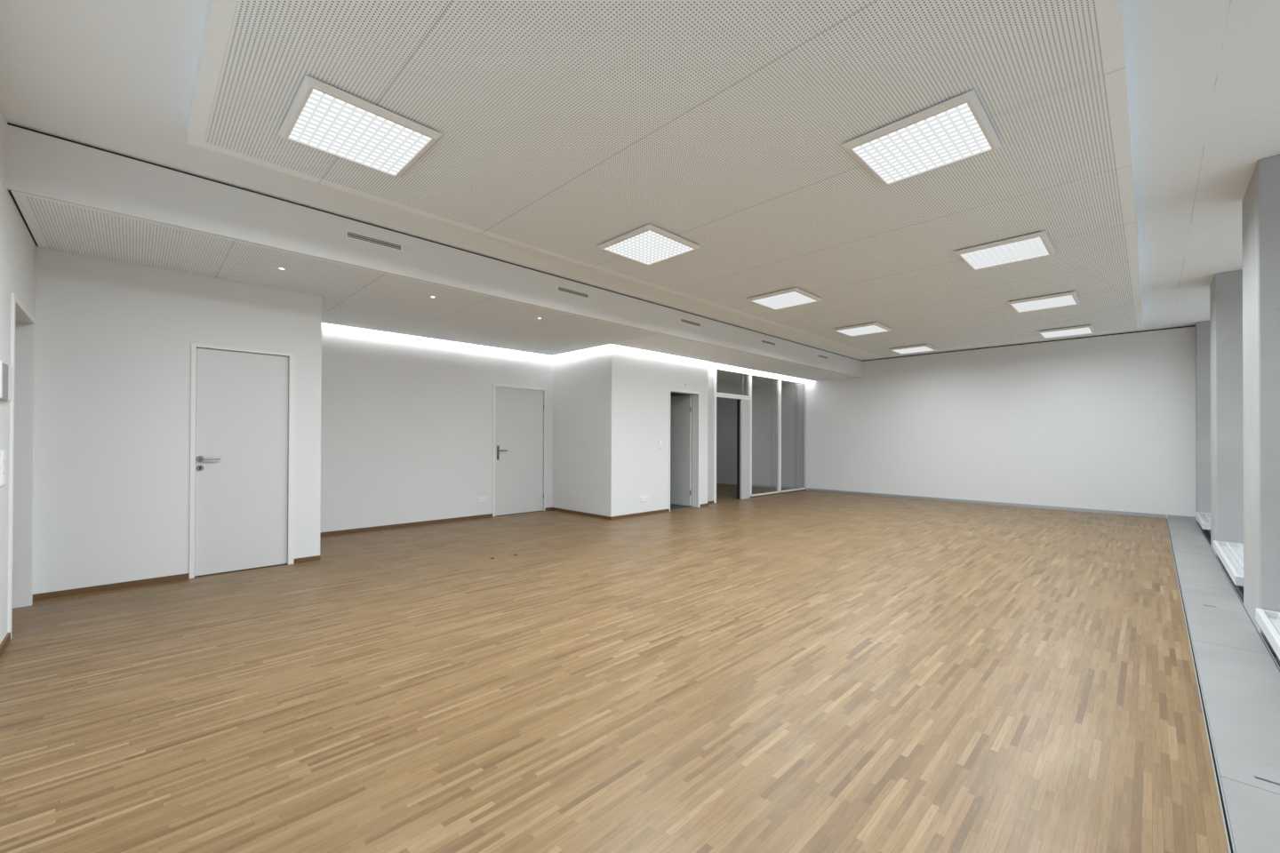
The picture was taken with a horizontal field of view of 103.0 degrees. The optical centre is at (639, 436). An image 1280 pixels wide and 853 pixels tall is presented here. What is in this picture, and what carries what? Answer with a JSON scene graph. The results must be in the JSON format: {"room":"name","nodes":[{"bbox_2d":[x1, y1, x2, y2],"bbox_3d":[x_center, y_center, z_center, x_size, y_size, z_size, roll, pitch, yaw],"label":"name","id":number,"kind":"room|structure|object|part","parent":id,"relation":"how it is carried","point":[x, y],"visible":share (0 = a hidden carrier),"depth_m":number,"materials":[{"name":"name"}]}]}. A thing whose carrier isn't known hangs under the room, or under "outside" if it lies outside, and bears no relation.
{"room":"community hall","nodes":[
{"label":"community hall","id":0,"kind":"room"},
{"bbox_2d":[0,104,36,644],"bbox_3d":[-3.477,-0.296,2.607,0.200,3.040,10.800,1,0,-45],"label":"wall","id":1,"kind":"structure","parent":0,"point":[18,249],"depth_m":2.99,"materials":[{"name":"paint"}]},
{"bbox_2d":[0,449,6,486],"bbox_3d":[-3.615,0.176,2.891,0.011,0.200,0.120,1,0,-45],"label":"light switch","id":2,"kind":"object","parent":1,"relation":"attached to","point":[3,453],"visible":1,"depth_m":2.86,"materials":[{"name":"white plastic"}]},
{"bbox_2d":[0,632,10,657],"bbox_3d":[-2.031,1.197,1.291,0.012,0.048,5.000,1,0,-45],"label":"baseboard","id":3,"kind":"structure","parent":1,"relation":"attached to","point":[5,642],"depth_m":2.95,"materials":[{"name":"brown wood"}]},
{"bbox_2d":[0,360,12,400],"bbox_3d":[-3.566,-0.308,2.857,0.026,0.203,0.360,1,0,-45],"label":"intercom","id":4,"kind":"object","parent":1,"relation":"attached to","point":[5,370],"visible":1,"depth_m":2.81,"materials":[{"name":"white plastic"}]},
{"bbox_2d":[8,293,35,639],"bbox_3d":[-4.196,0.179,3.330,0.217,2.095,0.940,1,0,-45],"label":"door","id":5,"kind":"structure","parent":1,"relation":"in","point":[22,323],"depth_m":3.67,"materials":[{"name":"paint"}]},
{"bbox_2d":[8,190,38,246],"bbox_3d":[-4.093,-1.445,3.387,0.012,0.016,1.250,1,0,-45],"label":"trim","id":6,"kind":"structure","parent":1,"relation":"attached to","point":[10,191],"depth_m":3.31,"materials":[{"name":"black metal"}]},
{"bbox_2d":[32,246,321,594],"bbox_3d":[-3.932,-0.196,4.531,1.870,2.860,0.150,1,0,-45],"label":"wall","id":7,"kind":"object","parent":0,"point":[114,339],"visible":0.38,"depth_m":4.18,"materials":[{"name":"paint"}]},
{"bbox_2d":[32,555,320,600],"bbox_3d":[-3.880,1.210,4.465,1.870,0.048,0.012,1,0,-45],"label":"baseboard","id":8,"kind":"structure","parent":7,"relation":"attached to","point":[161,580],"depth_m":4.12,"materials":[{"name":"brown wood"}]},
{"bbox_2d":[189,343,295,578],"bbox_3d":[-3.670,0.212,4.725,0.765,2.050,0.138,1,0,-45],"label":"door","id":9,"kind":"structure","parent":7,"relation":"attached to","point":[243,400],"depth_m":4.70,"materials":[{"name":"paint"}]},
{"bbox_3d":[-3.827,0.194,4.515,0.161,0.052,0.064,1,0,-45],"label":"handle","id":10,"kind":"part","parent":9,"relation":"part of","materials":[{"name":"metal"}]},
{"bbox_2d":[7,122,859,360],"bbox_3d":[0.658,-1.764,7.281,12.237,0.020,0.075,1,0,-45],"label":"trim","id":11,"kind":"structure","parent":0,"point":[7,123],"depth_m":4.03,"materials":[{"name":"black metal"}]},
{"bbox_2d":[6,124,862,377],"bbox_3d":[0.691,-1.571,7.246,12.237,0.365,0.030,1,0,-45],"label":"ceiling","id":12,"kind":"structure","parent":0,"point":[38,164],"depth_m":3.97,"materials":[{"name":"paint"}]},
{"bbox_2d":[345,230,402,251],"bbox_3d":[-2.240,-1.654,4.305,0.446,0.056,0.004,1,0,-45],"label":"ceiling vent","id":13,"kind":"object","parent":12,"relation":"in","point":[348,234],"visible":1,"depth_m":4.30,"materials":[{"name":"grey metal"}]},
{"bbox_3d":[-2.239,-1.645,4.305,0.422,0.006,0.002,1,0,-45],"label":"blade","id":14,"kind":"part","parent":13,"relation":"part of","materials":[{"name":"grey metal"}]},
{"bbox_3d":[-2.239,-1.663,4.305,0.422,0.006,0.002,1,0,-45],"label":"blade","id":15,"kind":"part","parent":13,"relation":"part of","materials":[{"name":"grey metal"}]},
{"bbox_2d":[557,286,589,298],"bbox_3d":[-0.755,-1.640,5.783,0.446,0.056,0.004,1,0,-45],"label":"ceiling vent","id":16,"kind":"object","parent":12,"relation":"in","point":[559,288],"visible":1,"depth_m":5.78,"materials":[{"name":"grey metal"}]},
{"bbox_2d":[680,318,700,327],"bbox_3d":[0.724,-1.627,7.255,0.446,0.056,0.004,1,0,-45],"label":"ceiling vent","id":17,"kind":"object","parent":12,"relation":"in","point":[684,321],"visible":1,"depth_m":7.25,"materials":[{"name":"grey metal"}]},
{"bbox_2d":[761,339,775,345],"bbox_3d":[2.204,-1.613,8.729,0.446,0.056,0.004,1,0,-45],"label":"ceiling vent","id":18,"kind":"object","parent":12,"relation":"in","point":[763,340],"visible":1,"depth_m":8.72,"materials":[{"name":"white plastic"}]},
{"bbox_2d":[817,354,828,359],"bbox_3d":[3.669,-1.599,10.187,0.446,0.056,0.004,1,0,-45],"label":"ceiling vent","id":19,"kind":"object","parent":12,"relation":"in","point":[819,356],"visible":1,"depth_m":10.19,"materials":[{"name":"white plastic"}]},
{"bbox_2d":[10,190,859,381],"bbox_3d":[-0.231,-1.402,8.180,12.225,0.022,2.595,1,0,-45],"label":"ceiling","id":20,"kind":"structure","parent":0,"point":[352,296],"depth_m":5.04,"materials":[{"name":"white paint"}]},
{"bbox_2d":[320,322,552,532],"bbox_3d":[-2.913,-0.174,7.542,4.064,2.860,0.120,1,0,-45],"label":"wall","id":21,"kind":"structure","parent":0,"point":[406,420],"depth_m":7.14,"materials":[{"name":"paint"}]},
{"bbox_2d":[320,507,551,536],"bbox_3d":[-2.871,1.232,7.487,3.824,0.048,0.012,1,0,-45],"label":"baseboard","id":22,"kind":"structure","parent":21,"relation":"attached to","point":[352,531],"depth_m":7.07,"materials":[{"name":"brown wood"}]},
{"bbox_2d":[477,496,487,503],"bbox_3d":[-2.452,0.975,7.904,0.164,0.084,0.013,1,0,-45],"label":"wall socket","id":23,"kind":"object","parent":21,"relation":"attached to","point":[479,499],"visible":1,"depth_m":7.90,"materials":[{"name":"white plastic"}]},
{"bbox_2d":[492,384,545,517],"bbox_3d":[-1.991,0.212,8.398,0.990,2.105,0.146,1,0,-45],"label":"door","id":24,"kind":"structure","parent":21,"relation":"in","point":[518,473],"depth_m":8.37,"materials":[{"name":"paint"}]},
{"bbox_3d":[-2.260,0.253,8.109,0.038,0.227,0.008,1,0,-45],"label":"handle plate","id":25,"kind":"part","parent":24,"relation":"part of","materials":[{"name":"metal"}]},
{"bbox_2d":[552,344,617,517],"bbox_3d":[-0.933,-0.162,8.349,0.120,2.860,1.530,1,0,-45],"label":"wall","id":26,"kind":"structure","parent":0,"point":[585,381],"depth_m":8.20,"materials":[{"name":"paint"}]},
{"bbox_2d":[552,507,611,519],"bbox_3d":[-0.976,1.243,8.285,0.012,0.048,1.530,1,0,-45],"label":"baseboard","id":27,"kind":"structure","parent":26,"relation":"attached to","point":[553,508],"depth_m":8.23,"materials":[{"name":"brown wood"}]},
{"bbox_2d":[0,483,1229,852],"bbox_3d":[0.149,1.319,6.875,13.730,0.126,9.860,1,0,-45],"label":"floor","id":28,"kind":"structure","parent":0,"point":[803,671],"depth_m":2.45,"materials":[{"name":"brown wood"}]},
{"bbox_2d":[0,0,1279,360],"bbox_3d":[2.742,-1.854,5.189,12.477,0.150,5.980,1,0,-45],"label":"ceiling","id":29,"kind":"structure","parent":0,"point":[117,76],"depth_m":2.86,"materials":[{"name":"paint"}]},
{"bbox_2d":[186,0,1143,357],"bbox_3d":[2.481,-1.721,5.292,10.544,0.115,3.835,1,0,-45],"label":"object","id":30,"kind":"structure","parent":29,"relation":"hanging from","point":[568,129],"depth_m":2.82,"materials":[{"name":"white paint"}]},
{"bbox_2d":[278,74,441,177],"bbox_3d":[-1.552,-1.672,2.822,0.645,0.038,0.645,1,0,-45],"label":"ceiling light","id":31,"kind":"object","parent":30,"relation":"attached to","point":[324,117],"visible":1,"depth_m":2.76,"materials":[{"name":"white plastic"}]},
{"bbox_2d":[597,224,701,265],"bbox_3d":[0.078,-1.657,4.445,0.645,0.038,0.645,1,0,-45],"label":"ceiling light","id":32,"kind":"object","parent":30,"relation":"attached to","point":[649,244],"visible":1,"depth_m":4.39,"materials":[{"name":"white plastic"}]},
{"bbox_2d":[605,231,692,263],"bbox_3d":[0.078,-1.652,4.445,0.566,0.004,0.566,1,0,-45],"label":"diffuser","id":33,"kind":"object","parent":32,"relation":"attached to","point":[644,247],"depth_m":4.42,"materials":[{"name":"white plastic"}]},
{"bbox_2d":[746,288,822,310],"bbox_3d":[1.726,-1.641,6.085,0.645,0.038,0.645,1,0,-45],"label":"ceiling light","id":34,"kind":"object","parent":30,"relation":"attached to","point":[792,297],"visible":1,"depth_m":6.03,"materials":[{"name":"white plastic"}]},
{"bbox_2d":[832,322,892,336],"bbox_3d":[3.377,-1.626,7.729,0.645,0.038,0.645,1,0,-45],"label":"ceiling light","id":35,"kind":"object","parent":30,"relation":"attached to","point":[870,328],"visible":1,"depth_m":7.67,"materials":[{"name":"white plastic"}]},
{"bbox_2d":[888,344,937,354],"bbox_3d":[5.025,-1.611,9.369,0.645,0.038,0.645,1,0,-45],"label":"ceiling light","id":36,"kind":"object","parent":30,"relation":"attached to","point":[924,348],"visible":1,"depth_m":9.30,"materials":[{"name":"white plastic"}]},
{"bbox_2d":[841,89,1001,185],"bbox_3d":[1.609,-1.661,2.907,0.645,0.038,0.645,1,0,-45],"label":"ceiling light","id":37,"kind":"object","parent":30,"relation":"attached to","point":[957,129],"visible":1,"depth_m":2.85,"materials":[{"name":"white plastic"}]},
{"bbox_2d":[953,231,1055,270],"bbox_3d":[3.257,-1.646,4.547,0.645,0.038,0.645,1,0,-45],"label":"ceiling light","id":38,"kind":"object","parent":30,"relation":"attached to","point":[1037,244],"visible":1,"depth_m":4.49,"materials":[{"name":"white plastic"}]},
{"bbox_3d":[3.257,-1.659,4.547,0.590,0.012,0.590,1,0,-45],"label":"mounting plate","id":39,"kind":"part","parent":38,"relation":"part of","materials":[{"name":"white metal"}]},
{"bbox_2d":[963,238,1048,268],"bbox_3d":[3.257,-1.641,4.547,0.566,0.004,0.566,1,0,-45],"label":"diffuser","id":40,"kind":"object","parent":38,"relation":"attached to","point":[1024,249],"depth_m":4.52,"materials":[{"name":"white plastic"}]},
{"bbox_2d":[1006,291,1080,312],"bbox_3d":[4.908,-1.630,6.191,0.645,0.038,0.645,1,0,-45],"label":"ceiling light","id":41,"kind":"object","parent":30,"relation":"attached to","point":[1070,298],"visible":1,"depth_m":6.13,"materials":[{"name":"white plastic"}]},
{"bbox_3d":[4.908,-1.644,6.191,0.590,0.012,0.590,1,0,-45],"label":"mounting plate","id":42,"kind":"part","parent":41,"relation":"part of","materials":[{"name":"white metal"}]},
{"bbox_2d":[1037,324,1095,338],"bbox_3d":[6.556,-1.615,7.831,0.645,0.038,0.645,1,0,-45],"label":"ceiling light","id":43,"kind":"object","parent":30,"relation":"attached to","point":[1088,329],"visible":1,"depth_m":7.75,"materials":[{"name":"white plastic"}]},
{"bbox_2d":[616,345,708,516],"bbox_3d":[0.405,-0.156,8.700,2.273,2.860,0.140,1,0,-45],"label":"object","id":44,"kind":"structure","parent":0,"point":[645,379],"depth_m":8.35,"materials":[{"name":"paint"}]},
{"bbox_2d":[640,496,647,502],"bbox_3d":[0.070,1.006,8.255,0.164,0.084,0.013,1,0,-45],"label":"wall socket","id":45,"kind":"object","parent":44,"relation":"attached to","point":[644,498],"visible":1,"depth_m":8.26,"materials":[{"name":"white plastic"}]},
{"bbox_2d":[611,503,708,519],"bbox_3d":[0.411,1.250,8.595,2.393,0.048,0.012,1,0,-45],"label":"baseboard","id":46,"kind":"structure","parent":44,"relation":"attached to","point":[701,505],"depth_m":8.23,"materials":[{"name":"brown wood"}]},
{"bbox_2d":[670,392,692,494],"bbox_3d":[-0.176,-0.145,10.781,0.120,2.860,3.630,1,0,-45],"label":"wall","id":47,"kind":"structure","parent":0,"point":[671,394],"depth_m":9.54,"materials":[{"name":"paint"}]},
{"bbox_2d":[668,388,700,511],"bbox_3d":[0.482,0.228,9.291,0.839,2.100,0.899,1,0,-45],"label":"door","id":48,"kind":"structure","parent":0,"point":[680,406],"depth_m":9.41,"materials":[{"name":"paint"}]},
{"bbox_2d":[716,369,760,382],"bbox_3d":[-1.541,-1.638,8.601,13.730,0.090,5.040,1,0,-45],"label":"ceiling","id":49,"kind":"structure","parent":0,"point":[722,376],"depth_m":13.23,"materials":[{"name":"paint"}]},
{"bbox_2d":[707,361,807,503],"bbox_3d":[2.549,-0.134,11.084,4.170,2.860,0.186,1,0,-45],"label":"glass wall","id":50,"kind":"structure","parent":0,"point":[744,403],"depth_m":10.71,"materials":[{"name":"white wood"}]},
{"bbox_3d":[1.252,-0.147,9.733,0.425,2.860,0.070,1,0,-45],"label":"panel","id":51,"kind":"part","parent":50,"relation":"part of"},
{"bbox_3d":[1.434,-0.017,9.907,0.080,2.605,0.080,1,0,-45],"label":"door post","id":52,"kind":"part","parent":50,"relation":"part of","materials":[{"name":"paint"}]},
{"bbox_3d":[2.153,-1.085,10.725,0.050,0.455,0.060,1,0,-45],"label":"glazing post","id":53,"kind":"part","parent":50,"relation":"part of","materials":[{"name":"grey metal"}]},
{"bbox_3d":[2.181,0.217,10.650,0.310,2.150,0.080,1,0,-45],"label":"door post","id":54,"kind":"part","parent":50,"relation":"part of","materials":[{"name":"white metal"}]},
{"bbox_3d":[2.766,-1.435,11.237,3.665,0.255,0.080,1,0,-45],"label":"head rail","id":55,"kind":"part","parent":50,"relation":"part of","materials":[{"name":"metal"}]},
{"bbox_3d":[3.015,-0.017,11.579,0.050,2.575,0.060,1,0,-45],"label":"glazing post","id":56,"kind":"part","parent":50,"relation":"part of","materials":[{"name":"grey metal"}]},
{"bbox_3d":[3.171,1.256,11.633,2.495,0.034,0.080,1,0,-45],"label":"rail","id":57,"kind":"part","parent":50,"relation":"part of","materials":[{"name":"metal"}]},
{"bbox_3d":[3.808,-0.009,12.398,0.050,2.575,0.100,1,0,-45],"label":"glazing post","id":58,"kind":"part","parent":50,"relation":"part of","materials":[{"name":"grey plastic"}]},
{"bbox_3d":[4.035,-0.008,12.496,0.070,2.575,0.080,1,0,-45],"label":"post","id":59,"kind":"part","parent":50,"relation":"part of","materials":[{"name":"white metal"}]},
{"bbox_2d":[716,326,1196,519],"bbox_3d":[5.309,-0.202,11.352,0.120,3.018,10.800,1,0,-45],"label":"wall","id":60,"kind":"structure","parent":0,"point":[1102,422],"depth_m":9.69,"materials":[{"name":"paint"}]},
{"bbox_2d":[807,488,1196,520],"bbox_3d":[6.360,1.278,10.189,0.012,0.060,6.445,1,0,-45],"label":"baseboard","id":61,"kind":"structure","parent":60,"relation":"attached to","point":[808,489],"depth_m":9.44,"materials":[{"name":"metal"}]},
{"bbox_2d":[861,325,1195,361],"bbox_3d":[5.325,-1.722,11.372,0.090,0.022,10.800,1,0,-45],"label":"trim","id":62,"kind":"structure","parent":60,"relation":"attached to","point":[1191,325],"depth_m":9.27,"materials":[{"name":"black metal"}]},
{"bbox_2d":[1166,519,1235,852],"bbox_3d":[4.080,1.319,3.815,12.237,0.126,0.004,1,0,-45],"label":"trim","id":63,"kind":"structure","parent":60,"relation":"attached to","point":[1207,719],"depth_m":2.09,"materials":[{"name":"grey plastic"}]},
{"bbox_2d":[1195,520,1279,671],"bbox_3d":[4.301,1.321,3.593,12.237,0.130,0.006,1,0,-45],"label":"trim","id":64,"kind":"structure","parent":60,"relation":"attached to","point":[1237,595],"depth_m":3.70,"materials":[{"name":"metal"}]},
{"bbox_2d":[1202,531,1279,666],"bbox_3d":[4.467,1.431,3.439,12.457,0.090,1.078,1,0,-45],"label":"floor","id":65,"kind":"structure","parent":0,"point":[1276,659],"depth_m":4.68,"materials":[{"name":"concrete"}]},
{"bbox_2d":[1167,518,1202,534],"bbox_3d":[7.922,1.356,7.421,1.674,0.131,0.303,1,0,-45],"label":"cover plate","id":66,"kind":"object","parent":65,"relation":"on","point":[1179,525],"visible":0.74,"depth_m":7.33,"materials":[{"name":"metal"}]},
{"bbox_2d":[1169,531,1214,555],"bbox_3d":[6.690,1.344,6.194,1.797,0.131,0.303,1,0,-45],"label":"cover plate","id":67,"kind":"object","parent":65,"relation":"on","point":[1193,543],"visible":0.77,"depth_m":6.11,"materials":[{"name":"metal"}]},
{"bbox_2d":[1195,320,1210,531],"bbox_3d":[8.764,-0.160,7.605,0.260,3.170,0.615,1,0,-45],"label":"concrete column","id":68,"kind":"structure","parent":65,"relation":"on","point":[1203,329],"depth_m":7.68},
{"bbox_2d":[1195,512,1210,541],"bbox_3d":[8.043,1.277,7.004,1.580,0.285,0.484,1,0,-45],"label":"tray","id":69,"kind":"object","parent":65,"relation":"on","point":[1204,519],"visible":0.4,"depth_m":7.13,"materials":[{"name":"metal"}]},
{"bbox_2d":[1174,551,1233,590],"bbox_3d":[5.414,1.333,4.925,1.797,0.130,0.303,1,0,-45],"label":"cover plate","id":70,"kind":"object","parent":65,"relation":"on","point":[1193,569],"visible":0.7,"depth_m":4.81,"materials":[{"name":"metal"}]},
{"bbox_2d":[1180,583,1270,655],"bbox_3d":[4.142,1.320,3.658,1.787,0.131,0.303,1,0,-45],"label":"cover plate","id":71,"kind":"object","parent":65,"relation":"on","point":[1215,616],"visible":0.7,"depth_m":3.51,"materials":[{"name":"metal"}]},
{"bbox_2d":[1209,270,1243,567],"bbox_3d":[6.644,-0.179,5.495,0.612,3.170,0.615,1,0,-45],"label":"concrete column","id":72,"kind":"structure","parent":65,"relation":"on","point":[1226,289],"depth_m":5.44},
{"bbox_2d":[1213,540,1243,597],"bbox_3d":[5.624,1.254,4.596,2.072,0.285,0.484,1,0,-45],"label":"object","id":73,"kind":"structure","parent":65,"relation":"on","point":[1231,555],"depth_m":4.75,"materials":[{"name":"concrete"}]},
{"bbox_2d":[1192,640,1279,794],"bbox_3d":[2.866,1.308,2.389,1.807,0.131,0.303,1,0,-45],"label":"cover plate","id":74,"kind":"object","parent":65,"relation":"on","point":[1241,688],"visible":0.74,"depth_m":2.31,"materials":[{"name":"metal"}]},
{"bbox_2d":[1220,776,1279,852],"bbox_3d":[1.580,1.297,1.108,1.817,0.130,0.303,1,0,-45],"label":"cover plate","id":75,"kind":"object","parent":65,"relation":"on","point":[1253,813],"visible":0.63,"depth_m":1.66,"materials":[{"name":"metal"}]},
{"bbox_2d":[1242,154,1279,655],"bbox_3d":[4.470,-0.200,3.332,0.795,3.170,0.615,1,0,-45],"label":"concrete column","id":76,"kind":"structure","parent":65,"relation":"on","point":[1261,199],"depth_m":3.26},
{"bbox_2d":[1255,608,1279,660],"bbox_3d":[3.353,1.233,2.334,2.162,0.285,0.482,1,0,-45],"label":"tray","id":77,"kind":"object","parent":65,"relation":"on","point":[1268,621],"visible":1,"depth_m":3.02,"materials":[{"name":"metal"}]}
]}

